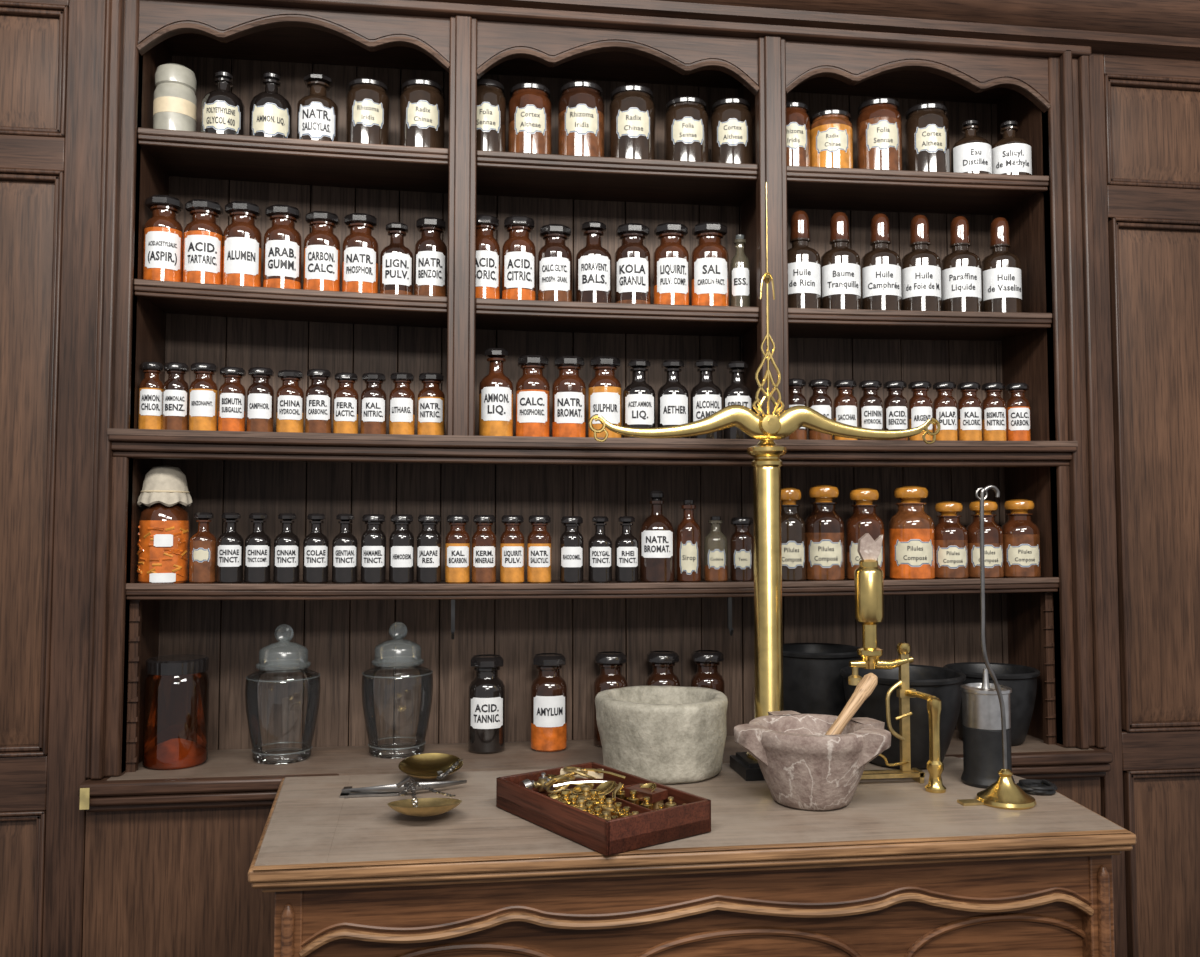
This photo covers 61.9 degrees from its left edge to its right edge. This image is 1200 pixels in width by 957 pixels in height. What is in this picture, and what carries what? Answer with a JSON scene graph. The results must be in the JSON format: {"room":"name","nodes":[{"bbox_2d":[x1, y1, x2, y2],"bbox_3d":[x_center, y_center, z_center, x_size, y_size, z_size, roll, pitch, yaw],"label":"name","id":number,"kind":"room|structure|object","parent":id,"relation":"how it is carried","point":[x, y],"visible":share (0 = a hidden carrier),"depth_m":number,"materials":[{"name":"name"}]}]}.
{"room":"pharmacy","nodes":[
{"label":"pharmacy","id":0,"kind":"room"},
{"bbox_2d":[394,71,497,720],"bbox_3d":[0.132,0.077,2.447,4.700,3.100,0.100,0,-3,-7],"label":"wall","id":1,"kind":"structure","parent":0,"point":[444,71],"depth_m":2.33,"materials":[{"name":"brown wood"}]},
{"bbox_2d":[0,0,109,956],"bbox_3d":[-1.399,0.296,2.042,0.763,2.620,0.260,0,-3,-7],"label":"panelling","id":2,"kind":"object","parent":1,"relation":"attached to","point":[52,51],"visible":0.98,"depth_m":1.98,"materials":[{"name":"brown wood"}]},
{"bbox_2d":[1089,53,1199,956],"bbox_3d":[1.599,0.317,2.437,0.990,2.620,0.260,0,-3,-7],"label":"panelling","id":3,"kind":"object","parent":1,"relation":"attached to","point":[1145,111],"visible":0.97,"depth_m":2.29,"materials":[{"name":"brown wood"}]},
{"bbox_3d":[0.410,1.540,0.257,4.700,0.050,4.360,0,-3,-7],"label":"floor","id":4,"kind":"structure","parent":0,"visible":0},
{"bbox_2d":[78,0,1199,956],"bbox_3d":[0.166,0.233,2.176,3.900,2.760,0.410,0,-3,-7],"label":"tall cabinet","id":5,"kind":"object","parent":4,"relation":"on","point":[169,854],"visible":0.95,"depth_m":2.24,"materials":[{"name":"brown wood"}]},
{"bbox_2d":[138,362,163,429],"bbox_3d":[-0.923,-0.165,2.058,0.048,0.146,0.050,0,-3,-7],"label":"bottle","id":6,"kind":"object","parent":5,"relation":"on","point":[151,386],"visible":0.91,"depth_m":2.04,"materials":[{"name":"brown glass"}]},
{"bbox_2d":[143,195,183,281],"bbox_3d":[-0.910,-0.491,2.086,0.077,0.188,0.079,0,-3,-7],"label":"bottle","id":7,"kind":"object","parent":5,"relation":"on","point":[163,234],"visible":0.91,"depth_m":2.06,"materials":[{"name":"orange glass"}]},
{"bbox_2d":[137,465,191,582],"bbox_3d":[-0.900,0.094,2.067,0.105,0.243,0.104,0,-3,-7],"label":"jar","id":8,"kind":"object","parent":5,"relation":"on","point":[164,524],"visible":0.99,"depth_m":2.03,"materials":[{"name":"orange glass"}]},
{"bbox_2d":[153,63,196,131],"bbox_3d":[-0.898,-0.789,2.114,0.085,0.162,0.085,0,-3,-7],"label":"jar","id":9,"kind":"object","parent":5,"relation":"on","point":[175,100],"visible":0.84,"depth_m":2.08,"materials":[{"name":"white ceramic"}]},
{"bbox_2d":[142,654,208,769],"bbox_3d":[-0.878,0.481,2.074,0.125,0.217,0.125,0,-3,-7],"label":"storage jar","id":10,"kind":"object","parent":5,"relation":"on","point":[176,687],"visible":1,"depth_m":2.02,"materials":[{"name":"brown glass"}]},
{"bbox_2d":[162,362,188,429],"bbox_3d":[-0.875,-0.164,2.064,0.051,0.146,0.053,0,-3,-7],"label":"bottle","id":11,"kind":"object","parent":5,"relation":"on","point":[175,399],"visible":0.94,"depth_m":2.04,"materials":[{"name":"brown glass"}]},
{"bbox_2d":[182,199,222,284],"bbox_3d":[-0.831,-0.486,2.096,0.079,0.185,0.081,0,-3,-7],"label":"bottle","id":12,"kind":"object","parent":5,"relation":"on","point":[202,237],"visible":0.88,"depth_m":2.07,"materials":[{"name":"orange glass"}]},
{"bbox_2d":[188,362,217,430],"bbox_3d":[-0.821,-0.164,2.071,0.056,0.148,0.058,0,-3,-7],"label":"bottle","id":13,"kind":"object","parent":5,"relation":"on","point":[203,391],"visible":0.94,"depth_m":2.05,"materials":[{"name":"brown glass"}]},
{"bbox_2d":[189,512,216,583],"bbox_3d":[-0.818,0.142,2.061,0.052,0.147,0.054,0,-3,-7],"label":"bottle","id":14,"kind":"object","parent":5,"relation":"on","point":[203,544],"visible":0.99,"depth_m":2.04,"materials":[{"name":"brown glass"}]},
{"bbox_2d":[201,71,244,134],"bbox_3d":[-0.799,-0.784,2.121,0.088,0.158,0.090,0,-3,-7],"label":"bottle","id":15,"kind":"object","parent":5,"relation":"on","point":[222,111],"visible":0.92,"depth_m":2.09,"materials":[{"name":"black glass"}]},
{"bbox_2d":[216,512,243,583],"bbox_3d":[-0.764,0.143,2.068,0.052,0.147,0.054,0,-3,-7],"label":"bottle","id":16,"kind":"object","parent":5,"relation":"on","point":[230,545],"visible":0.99,"depth_m":2.05,"materials":[{"name":"black glass"}]},
{"bbox_2d":[218,367,245,430],"bbox_3d":[-0.764,-0.159,2.078,0.054,0.141,0.056,0,-3,-7],"label":"bottle","id":17,"kind":"object","parent":5,"relation":"on","point":[232,394],"visible":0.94,"depth_m":2.06,"materials":[{"name":"orange glass"}]},
{"bbox_2d":[222,201,261,286],"bbox_3d":[-0.753,-0.483,2.107,0.078,0.187,0.080,0,-3,-7],"label":"bottle","id":18,"kind":"object","parent":5,"relation":"on","point":[242,240],"visible":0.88,"depth_m":2.08,"materials":[{"name":"orange glass"}]},
{"bbox_2d":[244,513,270,583],"bbox_3d":[-0.710,0.144,2.075,0.052,0.147,0.054,0,-3,-7],"label":"bottle","id":19,"kind":"object","parent":5,"relation":"on","point":[257,563],"visible":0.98,"depth_m":2.06,"materials":[{"name":"black glass"}]},
{"bbox_2d":[246,367,273,431],"bbox_3d":[-0.708,-0.159,2.086,0.054,0.142,0.056,0,-3,-7],"label":"bottle","id":20,"kind":"object","parent":5,"relation":"on","point":[260,395],"visible":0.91,"depth_m":2.06,"materials":[{"name":"brown glass"}]},
{"bbox_2d":[249,72,292,137],"bbox_3d":[-0.702,-0.784,2.134,0.088,0.164,0.090,0,-3,-7],"label":"bottle","id":21,"kind":"object","parent":5,"relation":"on","point":[270,113],"visible":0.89,"depth_m":2.10,"materials":[{"name":"black glass"}]},
{"bbox_2d":[263,204,301,288],"bbox_3d":[-0.671,-0.480,2.117,0.078,0.186,0.080,0,-3,-7],"label":"bottle","id":22,"kind":"object","parent":5,"relation":"on","point":[282,254],"visible":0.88,"depth_m":2.09,"materials":[{"name":"orange glass"}]},
{"bbox_2d":[245,624,320,763],"bbox_3d":[-0.672,0.451,2.122,0.153,0.282,0.153,0,-3,-7],"label":"clear glass jar","id":23,"kind":"object","parent":5,"relation":"on","point":[313,677],"visible":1,"depth_m":2.15,"materials":[{"name":"clear glass"}]},
{"bbox_2d":[273,513,299,583],"bbox_3d":[-0.652,0.145,2.082,0.052,0.147,0.054,0,-3,-7],"label":"bottle","id":24,"kind":"object","parent":5,"relation":"on","point":[286,566],"visible":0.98,"depth_m":2.06,"materials":[{"name":"black glass"}]},
{"bbox_2d":[276,370,303,432],"bbox_3d":[-0.648,-0.156,2.093,0.056,0.138,0.058,0,-3,-7],"label":"bottle","id":25,"kind":"object","parent":5,"relation":"on","point":[289,397],"visible":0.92,"depth_m":2.07,"materials":[{"name":"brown glass"}]},
{"bbox_2d":[303,513,328,583],"bbox_3d":[-0.594,0.146,2.090,0.052,0.147,0.054,0,-3,-7],"label":"bottle","id":26,"kind":"object","parent":5,"relation":"on","point":[315,544],"visible":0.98,"depth_m":2.07,"materials":[{"name":"black glass"}]},
{"bbox_2d":[297,73,337,141],"bbox_3d":[-0.606,-0.781,2.147,0.086,0.164,0.088,0,-3,-7],"label":"bottle","id":27,"kind":"object","parent":5,"relation":"on","point":[317,114],"visible":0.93,"depth_m":2.11,"materials":[{"name":"brown glass"}]},
{"bbox_2d":[305,369,331,432],"bbox_3d":[-0.591,-0.157,2.101,0.054,0.142,0.056,0,-3,-7],"label":"bottle","id":28,"kind":"object","parent":5,"relation":"on","point":[318,406],"visible":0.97,"depth_m":2.08,"materials":[{"name":"brown glass"}]},
{"bbox_2d":[303,211,340,290],"bbox_3d":[-0.591,-0.473,2.127,0.076,0.178,0.078,0,-3,-7],"label":"bottle","id":29,"kind":"object","parent":5,"relation":"on","point":[322,248],"visible":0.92,"depth_m":2.10,"materials":[{"name":"orange glass"}]},
{"bbox_2d":[332,513,357,583],"bbox_3d":[-0.535,0.147,2.098,0.052,0.147,0.054,0,-3,-7],"label":"bottle","id":30,"kind":"object","parent":5,"relation":"on","point":[344,544],"visible":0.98,"depth_m":2.08,"materials":[{"name":"black glass"}]},
{"bbox_2d":[342,213,378,292],"bbox_3d":[-0.512,-0.471,2.138,0.076,0.179,0.078,0,-3,-7],"label":"bottle","id":31,"kind":"object","parent":5,"relation":"on","point":[360,252],"visible":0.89,"depth_m":2.11,"materials":[{"name":"orange glass"}]},
{"bbox_2d":[346,78,389,144],"bbox_3d":[-0.504,-0.779,2.170,0.092,0.165,0.094,0,-3,-7],"label":"jar","id":32,"kind":"object","parent":5,"relation":"on","point":[367,100],"visible":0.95,"depth_m":2.13,"materials":[{"name":"brown glass"}]},
{"bbox_2d":[361,514,385,583],"bbox_3d":[-0.476,0.148,2.105,0.052,0.146,0.054,0,-3,-7],"label":"bottle","id":33,"kind":"object","parent":5,"relation":"on","point":[373,540],"visible":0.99,"depth_m":2.08,"materials":[{"name":"black glass"}]},
{"bbox_2d":[360,373,386,433],"bbox_3d":[-0.479,-0.153,2.115,0.054,0.137,0.056,0,-3,-7],"label":"bottle","id":34,"kind":"object","parent":5,"relation":"on","point":[373,420],"visible":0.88,"depth_m":2.10,"materials":[{"name":"brown glass"}]},
{"bbox_2d":[380,222,412,294],"bbox_3d":[-0.436,-0.464,2.147,0.070,0.168,0.072,0,-3,-7],"label":"bottle","id":35,"kind":"object","parent":5,"relation":"on","point":[396,260],"visible":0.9,"depth_m":2.12,"materials":[{"name":"brown glass"}]},
{"bbox_2d":[361,622,432,758],"bbox_3d":[-0.440,0.454,2.176,0.153,0.282,0.153,0,-3,-7],"label":"clear glass jar","id":36,"kind":"object","parent":5,"relation":"on","point":[368,676],"visible":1,"depth_m":2.20,"materials":[{"name":"clear glass"}]},
{"bbox_2d":[389,514,413,583],"bbox_3d":[-0.419,0.149,2.113,0.052,0.146,0.054,0,-3,-7],"label":"bottle","id":37,"kind":"object","parent":5,"relation":"on","point":[401,540],"visible":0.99,"depth_m":2.09,"materials":[{"name":"black glass"}]},
{"bbox_2d":[399,78,444,147],"bbox_3d":[-0.389,-0.779,2.185,0.098,0.171,0.100,0,-3,-7],"label":"jar","id":38,"kind":"object","parent":5,"relation":"on","point":[421,102],"visible":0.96,"depth_m":2.15,"materials":[{"name":"brown glass"}]},
{"bbox_2d":[416,515,441,583],"bbox_3d":[-0.362,0.150,2.120,0.052,0.146,0.054,0,-3,-7],"label":"bottle","id":39,"kind":"object","parent":5,"relation":"on","point":[429,540],"visible":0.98,"depth_m":2.10,"materials":[{"name":"black glass"}]},
{"bbox_2d":[414,217,446,296],"bbox_3d":[-0.365,-0.468,2.157,0.070,0.180,0.072,0,-3,-7],"label":"bottle","id":40,"kind":"object","parent":5,"relation":"on","point":[430,252],"visible":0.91,"depth_m":2.13,"materials":[{"name":"brown glass"}]},
{"bbox_2d":[417,373,444,434],"bbox_3d":[-0.360,-0.153,2.131,0.058,0.140,0.060,0,-3,-7],"label":"bottle","id":41,"kind":"object","parent":5,"relation":"on","point":[430,400],"visible":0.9,"depth_m":2.11,"materials":[{"name":"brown glass"}]},
{"bbox_2d":[445,515,469,583],"bbox_3d":[-0.303,0.150,2.128,0.052,0.146,0.054,0,-3,-7],"label":"bottle","id":42,"kind":"object","parent":5,"relation":"on","point":[457,540],"visible":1,"depth_m":2.11,"materials":[{"name":"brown glass"}]},
{"bbox_2d":[472,515,495,583],"bbox_3d":[-0.247,0.151,2.135,0.052,0.146,0.054,0,-3,-7],"label":"bottle","id":43,"kind":"object","parent":5,"relation":"on","point":[484,538],"visible":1,"depth_m":2.12,"materials":[{"name":"brown glass"}]},
{"bbox_2d":[468,654,504,753],"bbox_3d":[-0.249,0.493,2.198,0.081,0.205,0.083,0,-3,-7],"label":"bottle","id":44,"kind":"object","parent":5,"relation":"on","point":[486,692],"visible":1,"depth_m":2.17,"materials":[{"name":"black glass"}]},
{"bbox_2d":[476,214,499,298],"bbox_3d":[-0.252,-0.471,2.172,0.070,0.192,0.072,0,-3,-7],"label":"bottle","id":45,"kind":"object","parent":5,"relation":"on","point":[487,246],"visible":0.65,"depth_m":2.14,"materials":[{"name":"orange glass"}]},
{"bbox_2d":[476,79,505,151],"bbox_3d":[-0.250,-0.783,2.204,0.086,0.183,0.088,0,-3,-7],"label":"jar","id":46,"kind":"object","parent":5,"relation":"on","point":[491,101],"visible":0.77,"depth_m":2.17,"materials":[{"name":"brown glass"}]},
{"bbox_2d":[479,348,512,435],"bbox_3d":[-0.224,-0.181,2.161,0.074,0.200,0.076,0,-3,-7],"label":"bottle","id":47,"kind":"object","parent":5,"relation":"on","point":[495,389],"visible":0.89,"depth_m":2.13,"materials":[{"name":"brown glass"}]},
{"bbox_2d":[500,515,524,582],"bbox_3d":[-0.188,0.152,2.143,0.052,0.146,0.054,0,-3,-7],"label":"bottle","id":48,"kind":"object","parent":5,"relation":"on","point":[512,542],"visible":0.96,"depth_m":2.12,"materials":[{"name":"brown glass"}]},
{"bbox_2d":[502,215,535,299],"bbox_3d":[-0.177,-0.471,2.182,0.074,0.193,0.076,0,-3,-7],"label":"bottle","id":49,"kind":"object","parent":5,"relation":"on","point":[518,251],"visible":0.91,"depth_m":2.15,"materials":[{"name":"orange glass"}]},
{"bbox_2d":[508,82,551,153],"bbox_3d":[-0.155,-0.780,2.216,0.096,0.180,0.098,0,-3,-7],"label":"jar","id":50,"kind":"object","parent":5,"relation":"on","point":[529,106],"visible":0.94,"depth_m":2.18,"materials":[{"name":"brown glass"}]},
{"bbox_2d":[515,355,549,436],"bbox_3d":[-0.146,-0.173,2.171,0.074,0.184,0.076,0,-3,-7],"label":"bottle","id":51,"kind":"object","parent":5,"relation":"on","point":[532,389],"visible":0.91,"depth_m":2.14,"materials":[{"name":"orange glass"}]},
{"bbox_2d":[527,515,550,582],"bbox_3d":[-0.131,0.152,2.151,0.052,0.146,0.054,0,-3,-7],"label":"bottle","id":52,"kind":"object","parent":5,"relation":"on","point":[538,539],"visible":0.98,"depth_m":2.13,"materials":[{"name":"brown glass"}]},
{"bbox_2d":[530,653,566,751],"bbox_3d":[-0.113,0.494,2.216,0.081,0.206,0.083,0,-3,-7],"label":"bottle","id":53,"kind":"object","parent":5,"relation":"on","point":[548,689],"visible":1,"depth_m":2.19,"materials":[{"name":"orange glass"}]},
{"bbox_2d":[538,224,571,301],"bbox_3d":[-0.098,-0.462,2.192,0.076,0.178,0.078,0,-3,-7],"label":"bottle","id":54,"kind":"object","parent":5,"relation":"on","point":[554,258],"visible":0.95,"depth_m":2.16,"materials":[{"name":"brown glass"}]},
{"bbox_2d":[552,356,585,436],"bbox_3d":[-0.068,-0.172,2.181,0.074,0.184,0.076,0,-3,-7],"label":"bottle","id":55,"kind":"object","parent":5,"relation":"on","point":[568,390],"visible":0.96,"depth_m":2.15,"materials":[{"name":"orange glass"}]},
{"bbox_2d":[560,516,583,582],"bbox_3d":[-0.061,0.154,2.160,0.052,0.144,0.054,0,-3,-7],"label":"bottle","id":56,"kind":"object","parent":5,"relation":"on","point":[571,539],"visible":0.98,"depth_m":2.14,"materials":[{"name":"black glass"}]},
{"bbox_2d":[558,80,603,156],"bbox_3d":[-0.042,-0.784,2.231,0.104,0.190,0.106,0,-3,-7],"label":"jar","id":57,"kind":"object","parent":5,"relation":"on","point":[581,103],"visible":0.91,"depth_m":2.19,"materials":[{"name":"brown glass"}]},
{"bbox_2d":[575,221,611,302],"bbox_3d":[-0.014,-0.468,2.203,0.080,0.192,0.082,0,-3,-7],"label":"bottle","id":58,"kind":"object","parent":5,"relation":"on","point":[593,263],"visible":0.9,"depth_m":2.17,"materials":[{"name":"brown glass"}]},
{"bbox_2d":[588,356,621,437],"bbox_3d":[0.011,-0.172,2.191,0.074,0.185,0.076,0,-3,-7],"label":"bottle","id":59,"kind":"object","parent":5,"relation":"on","point":[604,390],"visible":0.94,"depth_m":2.16,"materials":[{"name":"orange glass"}]},
{"bbox_2d":[609,84,654,158],"bbox_3d":[0.072,-0.782,2.246,0.104,0.188,0.106,0,-3,-7],"label":"bottle","id":60,"kind":"object","parent":5,"relation":"on","point":[632,107],"visible":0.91,"depth_m":2.20,"materials":[{"name":"brown glass"}]},
{"bbox_2d":[615,223,650,303],"bbox_3d":[0.072,-0.465,2.215,0.080,0.187,0.082,0,-3,-7],"label":"bottle","id":61,"kind":"object","parent":5,"relation":"on","point":[632,258],"visible":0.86,"depth_m":2.18,"materials":[{"name":"brown glass"}]},
{"bbox_2d":[623,359,654,437],"bbox_3d":[0.086,-0.170,2.201,0.072,0.183,0.074,0,-3,-7],"label":"bottle","id":62,"kind":"object","parent":5,"relation":"on","point":[638,397],"visible":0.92,"depth_m":2.17,"materials":[{"name":"black glass"}]},
{"bbox_2d":[639,490,674,582],"bbox_3d":[0.125,0.126,2.191,0.078,0.202,0.080,0,-3,-7],"label":"bottle","id":63,"kind":"object","parent":5,"relation":"on","point":[656,534],"visible":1,"depth_m":2.16,"materials":[{"name":"brown glass"}]},
{"bbox_2d":[653,222,688,304],"bbox_3d":[0.158,-0.467,2.226,0.080,0.192,0.082,0,-3,-7],"label":"bottle","id":64,"kind":"object","parent":5,"relation":"on","point":[671,258],"visible":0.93,"depth_m":2.19,"materials":[{"name":"orange glass"}]},
{"bbox_2d":[657,360,688,438],"bbox_3d":[0.161,-0.170,2.211,0.070,0.184,0.072,0,-3,-7],"label":"bottle","id":65,"kind":"object","parent":5,"relation":"on","point":[672,397],"visible":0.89,"depth_m":2.19,"materials":[{"name":"black glass"}]},
{"bbox_2d":[664,96,708,161],"bbox_3d":[0.195,-0.772,2.262,0.100,0.168,0.102,0,-3,-7],"label":"bottle","id":66,"kind":"object","parent":5,"relation":"on","point":[686,117],"visible":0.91,"depth_m":2.22,"materials":[{"name":"brown glass"}]},
{"bbox_2d":[676,500,700,581],"bbox_3d":[0.195,0.137,2.194,0.054,0.181,0.056,0,-3,-7],"label":"bottle","id":67,"kind":"object","parent":5,"relation":"on","point":[688,532],"visible":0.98,"depth_m":2.17,"materials":[{"name":"orange glass"}]},
{"bbox_2d":[690,359,722,438],"bbox_3d":[0.236,-0.171,2.221,0.072,0.186,0.074,0,-3,-7],"label":"bottle","id":68,"kind":"object","parent":5,"relation":"on","point":[705,397],"visible":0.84,"depth_m":2.19,"materials":[{"name":"black glass"}]},
{"bbox_2d":[691,222,728,305],"bbox_3d":[0.246,-0.469,2.237,0.084,0.196,0.086,0,-3,-7],"label":"bottle","id":69,"kind":"object","parent":5,"relation":"on","point":[709,259],"visible":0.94,"depth_m":2.20,"materials":[{"name":"orange glass"}]},
{"bbox_2d":[710,97,752,163],"bbox_3d":[0.299,-0.773,2.276,0.096,0.172,0.098,0,-3,-7],"label":"bottle","id":70,"kind":"object","parent":5,"relation":"on","point":[731,121],"visible":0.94,"depth_m":2.24,"materials":[{"name":"brown glass"}]},
{"bbox_2d":[781,488,805,580],"bbox_3d":[0.423,0.124,2.235,0.072,0.208,0.074,0,-3,-7],"label":"bottle","id":71,"kind":"object","parent":5,"relation":"on","point":[793,527],"visible":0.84,"depth_m":2.20,"materials":[{"name":"brown glass"}]},
{"bbox_2d":[786,101,810,166],"bbox_3d":[0.438,-0.773,2.294,0.088,0.172,0.090,0,-3,-7],"label":"jar","id":72,"kind":"object","parent":5,"relation":"on","point":[797,118],"visible":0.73,"depth_m":2.25,"materials":[{"name":"brown glass"}]},
{"bbox_2d":[788,210,820,307],"bbox_3d":[0.455,-0.490,2.271,0.090,0.240,0.091,0,-3,-7],"label":"bottle","id":73,"kind":"object","parent":5,"relation":"on","point":[804,277],"visible":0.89,"depth_m":2.23,"materials":[{"name":"brown glass"}]},
{"bbox_2d":[783,643,860,715],"bbox_3d":[0.490,0.492,2.266,0.214,0.215,0.214,2,-4,-36],"label":"pot","id":74,"kind":"object","parent":5,"relation":"on","point":[813,683],"visible":0.37,"depth_m":2.18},
{"bbox_2d":[805,485,844,580],"bbox_3d":[0.504,0.122,2.246,0.088,0.214,0.090,0,-3,-7],"label":"bottle","id":75,"kind":"object","parent":5,"relation":"on","point":[825,554],"visible":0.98,"depth_m":2.21,"materials":[{"name":"brown glass"}]},
{"bbox_2d":[810,109,852,167],"bbox_3d":[0.532,-0.765,2.306,0.100,0.156,0.102,0,-3,-7],"label":"jar","id":76,"kind":"object","parent":5,"relation":"on","point":[831,130],"visible":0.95,"depth_m":2.26,"materials":[{"name":"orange glass"}]},
{"bbox_2d":[820,212,860,308],"bbox_3d":[0.548,-0.490,2.284,0.089,0.240,0.091,0,-3,-7],"label":"bottle","id":77,"kind":"object","parent":5,"relation":"on","point":[840,274],"visible":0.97,"depth_m":2.25,"materials":[{"name":"brown glass"}]},
{"bbox_2d":[845,488,884,579],"bbox_3d":[0.598,0.125,2.258,0.086,0.207,0.088,0,-3,-7],"label":"bottle","id":78,"kind":"object","parent":5,"relation":"on","point":[864,519],"visible":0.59,"depth_m":2.23,"materials":[{"name":"brown glass"}]},
{"bbox_2d":[856,97,901,169],"bbox_3d":[0.648,-0.782,2.322,0.102,0.190,0.104,0,-3,-7],"label":"jar","id":79,"kind":"object","parent":5,"relation":"on","point":[879,120],"visible":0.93,"depth_m":2.28,"materials":[{"name":"brown glass"}]},
{"bbox_2d":[861,213,901,309],"bbox_3d":[0.644,-0.490,2.296,0.090,0.240,0.091,0,-3,-7],"label":"bottle","id":80,"kind":"object","parent":5,"relation":"on","point":[881,266],"visible":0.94,"depth_m":2.26,"materials":[{"name":"brown glass"}]},
{"bbox_2d":[888,486,934,579],"bbox_3d":[0.708,0.123,2.273,0.100,0.212,0.102,0,-3,-7],"label":"bottle","id":81,"kind":"object","parent":5,"relation":"on","point":[911,532],"visible":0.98,"depth_m":2.23,"materials":[{"name":"orange glass"}]},
{"bbox_2d":[901,215,940,310],"bbox_3d":[0.739,-0.490,2.309,0.090,0.240,0.091,0,-3,-7],"label":"bottle","id":82,"kind":"object","parent":5,"relation":"on","point":[921,267],"visible":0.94,"depth_m":2.27,"materials":[{"name":"brown glass"}]},
{"bbox_2d":[904,102,949,171],"bbox_3d":[0.764,-0.779,2.337,0.100,0.184,0.102,0,-3,-7],"label":"jar","id":83,"kind":"object","parent":5,"relation":"on","point":[926,128],"visible":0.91,"depth_m":2.30,"materials":[{"name":"brown glass"}]},
{"bbox_2d":[934,501,968,578],"bbox_3d":[0.798,0.140,2.284,0.080,0.176,0.082,0,-3,-7],"label":"bottle","id":84,"kind":"object","parent":5,"relation":"on","point":[951,537],"visible":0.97,"depth_m":2.25,"materials":[{"name":"brown glass"}]},
{"bbox_2d":[941,216,981,311],"bbox_3d":[0.837,-0.490,2.322,0.090,0.240,0.091,0,-3,-7],"label":"bottle","id":85,"kind":"object","parent":5,"relation":"on","point":[960,269],"visible":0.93,"depth_m":2.29,"materials":[{"name":"brown glass"}]},
{"bbox_2d":[950,119,991,173],"bbox_3d":[0.867,-0.763,2.340,0.090,0.150,0.092,0,-3,-7],"label":"bottle","id":86,"kind":"object","parent":5,"relation":"on","point":[972,153],"visible":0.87,"depth_m":2.30,"materials":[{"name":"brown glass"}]},
{"bbox_2d":[966,500,1003,578],"bbox_3d":[0.881,0.139,2.295,0.082,0.178,0.084,0,-3,-7],"label":"bottle","id":87,"kind":"object","parent":5,"relation":"on","point":[993,533],"visible":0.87,"depth_m":2.26,"materials":[{"name":"brown glass"}]},
{"bbox_2d":[943,662,1039,745],"bbox_3d":[0.900,0.519,2.299,0.210,0.165,0.210,0,-3,9],"label":"pot","id":88,"kind":"object","parent":5,"relation":"on","point":[1022,680],"visible":0.56,"depth_m":2.23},
{"bbox_2d":[981,217,1021,312],"bbox_3d":[0.935,-0.491,2.335,0.090,0.240,0.091,0,-3,-7],"label":"bottle","id":89,"kind":"object","parent":5,"relation":"on","point":[1001,280],"visible":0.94,"depth_m":2.30,"materials":[{"name":"brown glass"}]},
{"bbox_2d":[991,120,1031,174],"bbox_3d":[0.964,-0.765,2.353,0.095,0.152,0.096,0,-3,-7],"label":"bottle","id":90,"kind":"object","parent":5,"relation":"on","point":[1011,154],"visible":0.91,"depth_m":2.31,"materials":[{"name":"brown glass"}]},
{"bbox_2d":[1001,499,1040,577],"bbox_3d":[0.969,0.138,2.306,0.086,0.180,0.088,0,-3,-7],"label":"bottle","id":91,"kind":"object","parent":5,"relation":"on","point":[1021,536],"visible":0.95,"depth_m":2.27,"materials":[{"name":"brown glass"}]},
{"bbox_2d":[248,756,1136,956],"bbox_3d":[0.133,1.082,1.745,1.449,1.021,0.551,0,-3,-7],"label":"table","id":92,"kind":"object","parent":4,"relation":"on","point":[901,869],"visible":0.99,"depth_m":1.56,"materials":[{"name":"brown wood"}]},
{"bbox_2d":[340,753,466,816],"bbox_3d":[-0.352,0.548,1.784,0.231,0.048,0.394,0,-3,-7],"label":"hand balance","id":93,"kind":"object","parent":92,"relation":"on","point":[438,766],"visible":1,"depth_m":1.81,"materials":[{"name":"gold metal"}]},
{"bbox_2d":[496,762,710,855],"bbox_3d":[-0.002,0.534,1.664,0.206,0.063,0.326,2,-4,-36],"label":"box","id":94,"kind":"object","parent":92,"relation":"on","point":[608,811],"visible":1,"depth_m":1.60,"materials":[{"name":"brown wood"}]},
{"bbox_2d":[595,686,727,783],"bbox_3d":[0.124,0.508,2.005,0.265,0.151,0.266,0,-3,-7],"label":"mortar","id":95,"kind":"object","parent":92,"relation":"on","point":[659,734],"visible":0.98,"depth_m":1.90,"materials":[{"name":"grey stone"}]},
{"bbox_2d":[589,182,940,780],"bbox_3d":[0.336,-0.009,2.014,0.728,1.185,0.120,0,-3,-7],"label":"balance scale","id":96,"kind":"object","parent":92,"relation":"on","point":[768,620],"visible":0.88,"depth_m":1.99,"materials":[{"name":"metal"}]},
{"bbox_2d":[734,710,890,810],"bbox_3d":[0.388,0.503,1.768,0.253,0.136,0.223,-2,-3,29],"label":"mortar","id":97,"kind":"object","parent":92,"relation":"on","point":[803,767],"visible":0.98,"depth_m":1.70,"materials":[{"name":"stone"}]},
{"bbox_2d":[848,533,945,792],"bbox_3d":[0.552,0.341,1.890,0.162,0.474,0.121,0,-3,-7],"label":"microscope","id":98,"kind":"object","parent":92,"relation":"on","point":[868,577],"visible":0.91,"depth_m":1.91,"materials":[{"name":"gold metal"}]},
{"bbox_2d":[840,664,965,768],"bbox_3d":[0.629,0.494,2.079,0.252,0.185,0.252,2,-4,-36],"label":"pot","id":99,"kind":"object","parent":92,"relation":"on","point":[942,683],"visible":0.59,"depth_m":1.99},
{"bbox_2d":[960,668,1014,788],"bbox_3d":[0.737,0.471,1.906,0.096,0.216,0.096,0,-3,-7],"label":"canister","id":100,"kind":"object","parent":92,"relation":"on","point":[981,713],"visible":0.83,"depth_m":1.87,"materials":[{"name":"metal"}]},
{"bbox_2d":[957,485,1036,809],"bbox_3d":[0.700,0.292,1.779,0.135,0.561,0.100,0,-3,-7],"label":"stand","id":101,"kind":"object","parent":92,"relation":"on","point":[1003,793],"visible":1,"depth_m":1.77,"materials":[{"name":"gold metal"}]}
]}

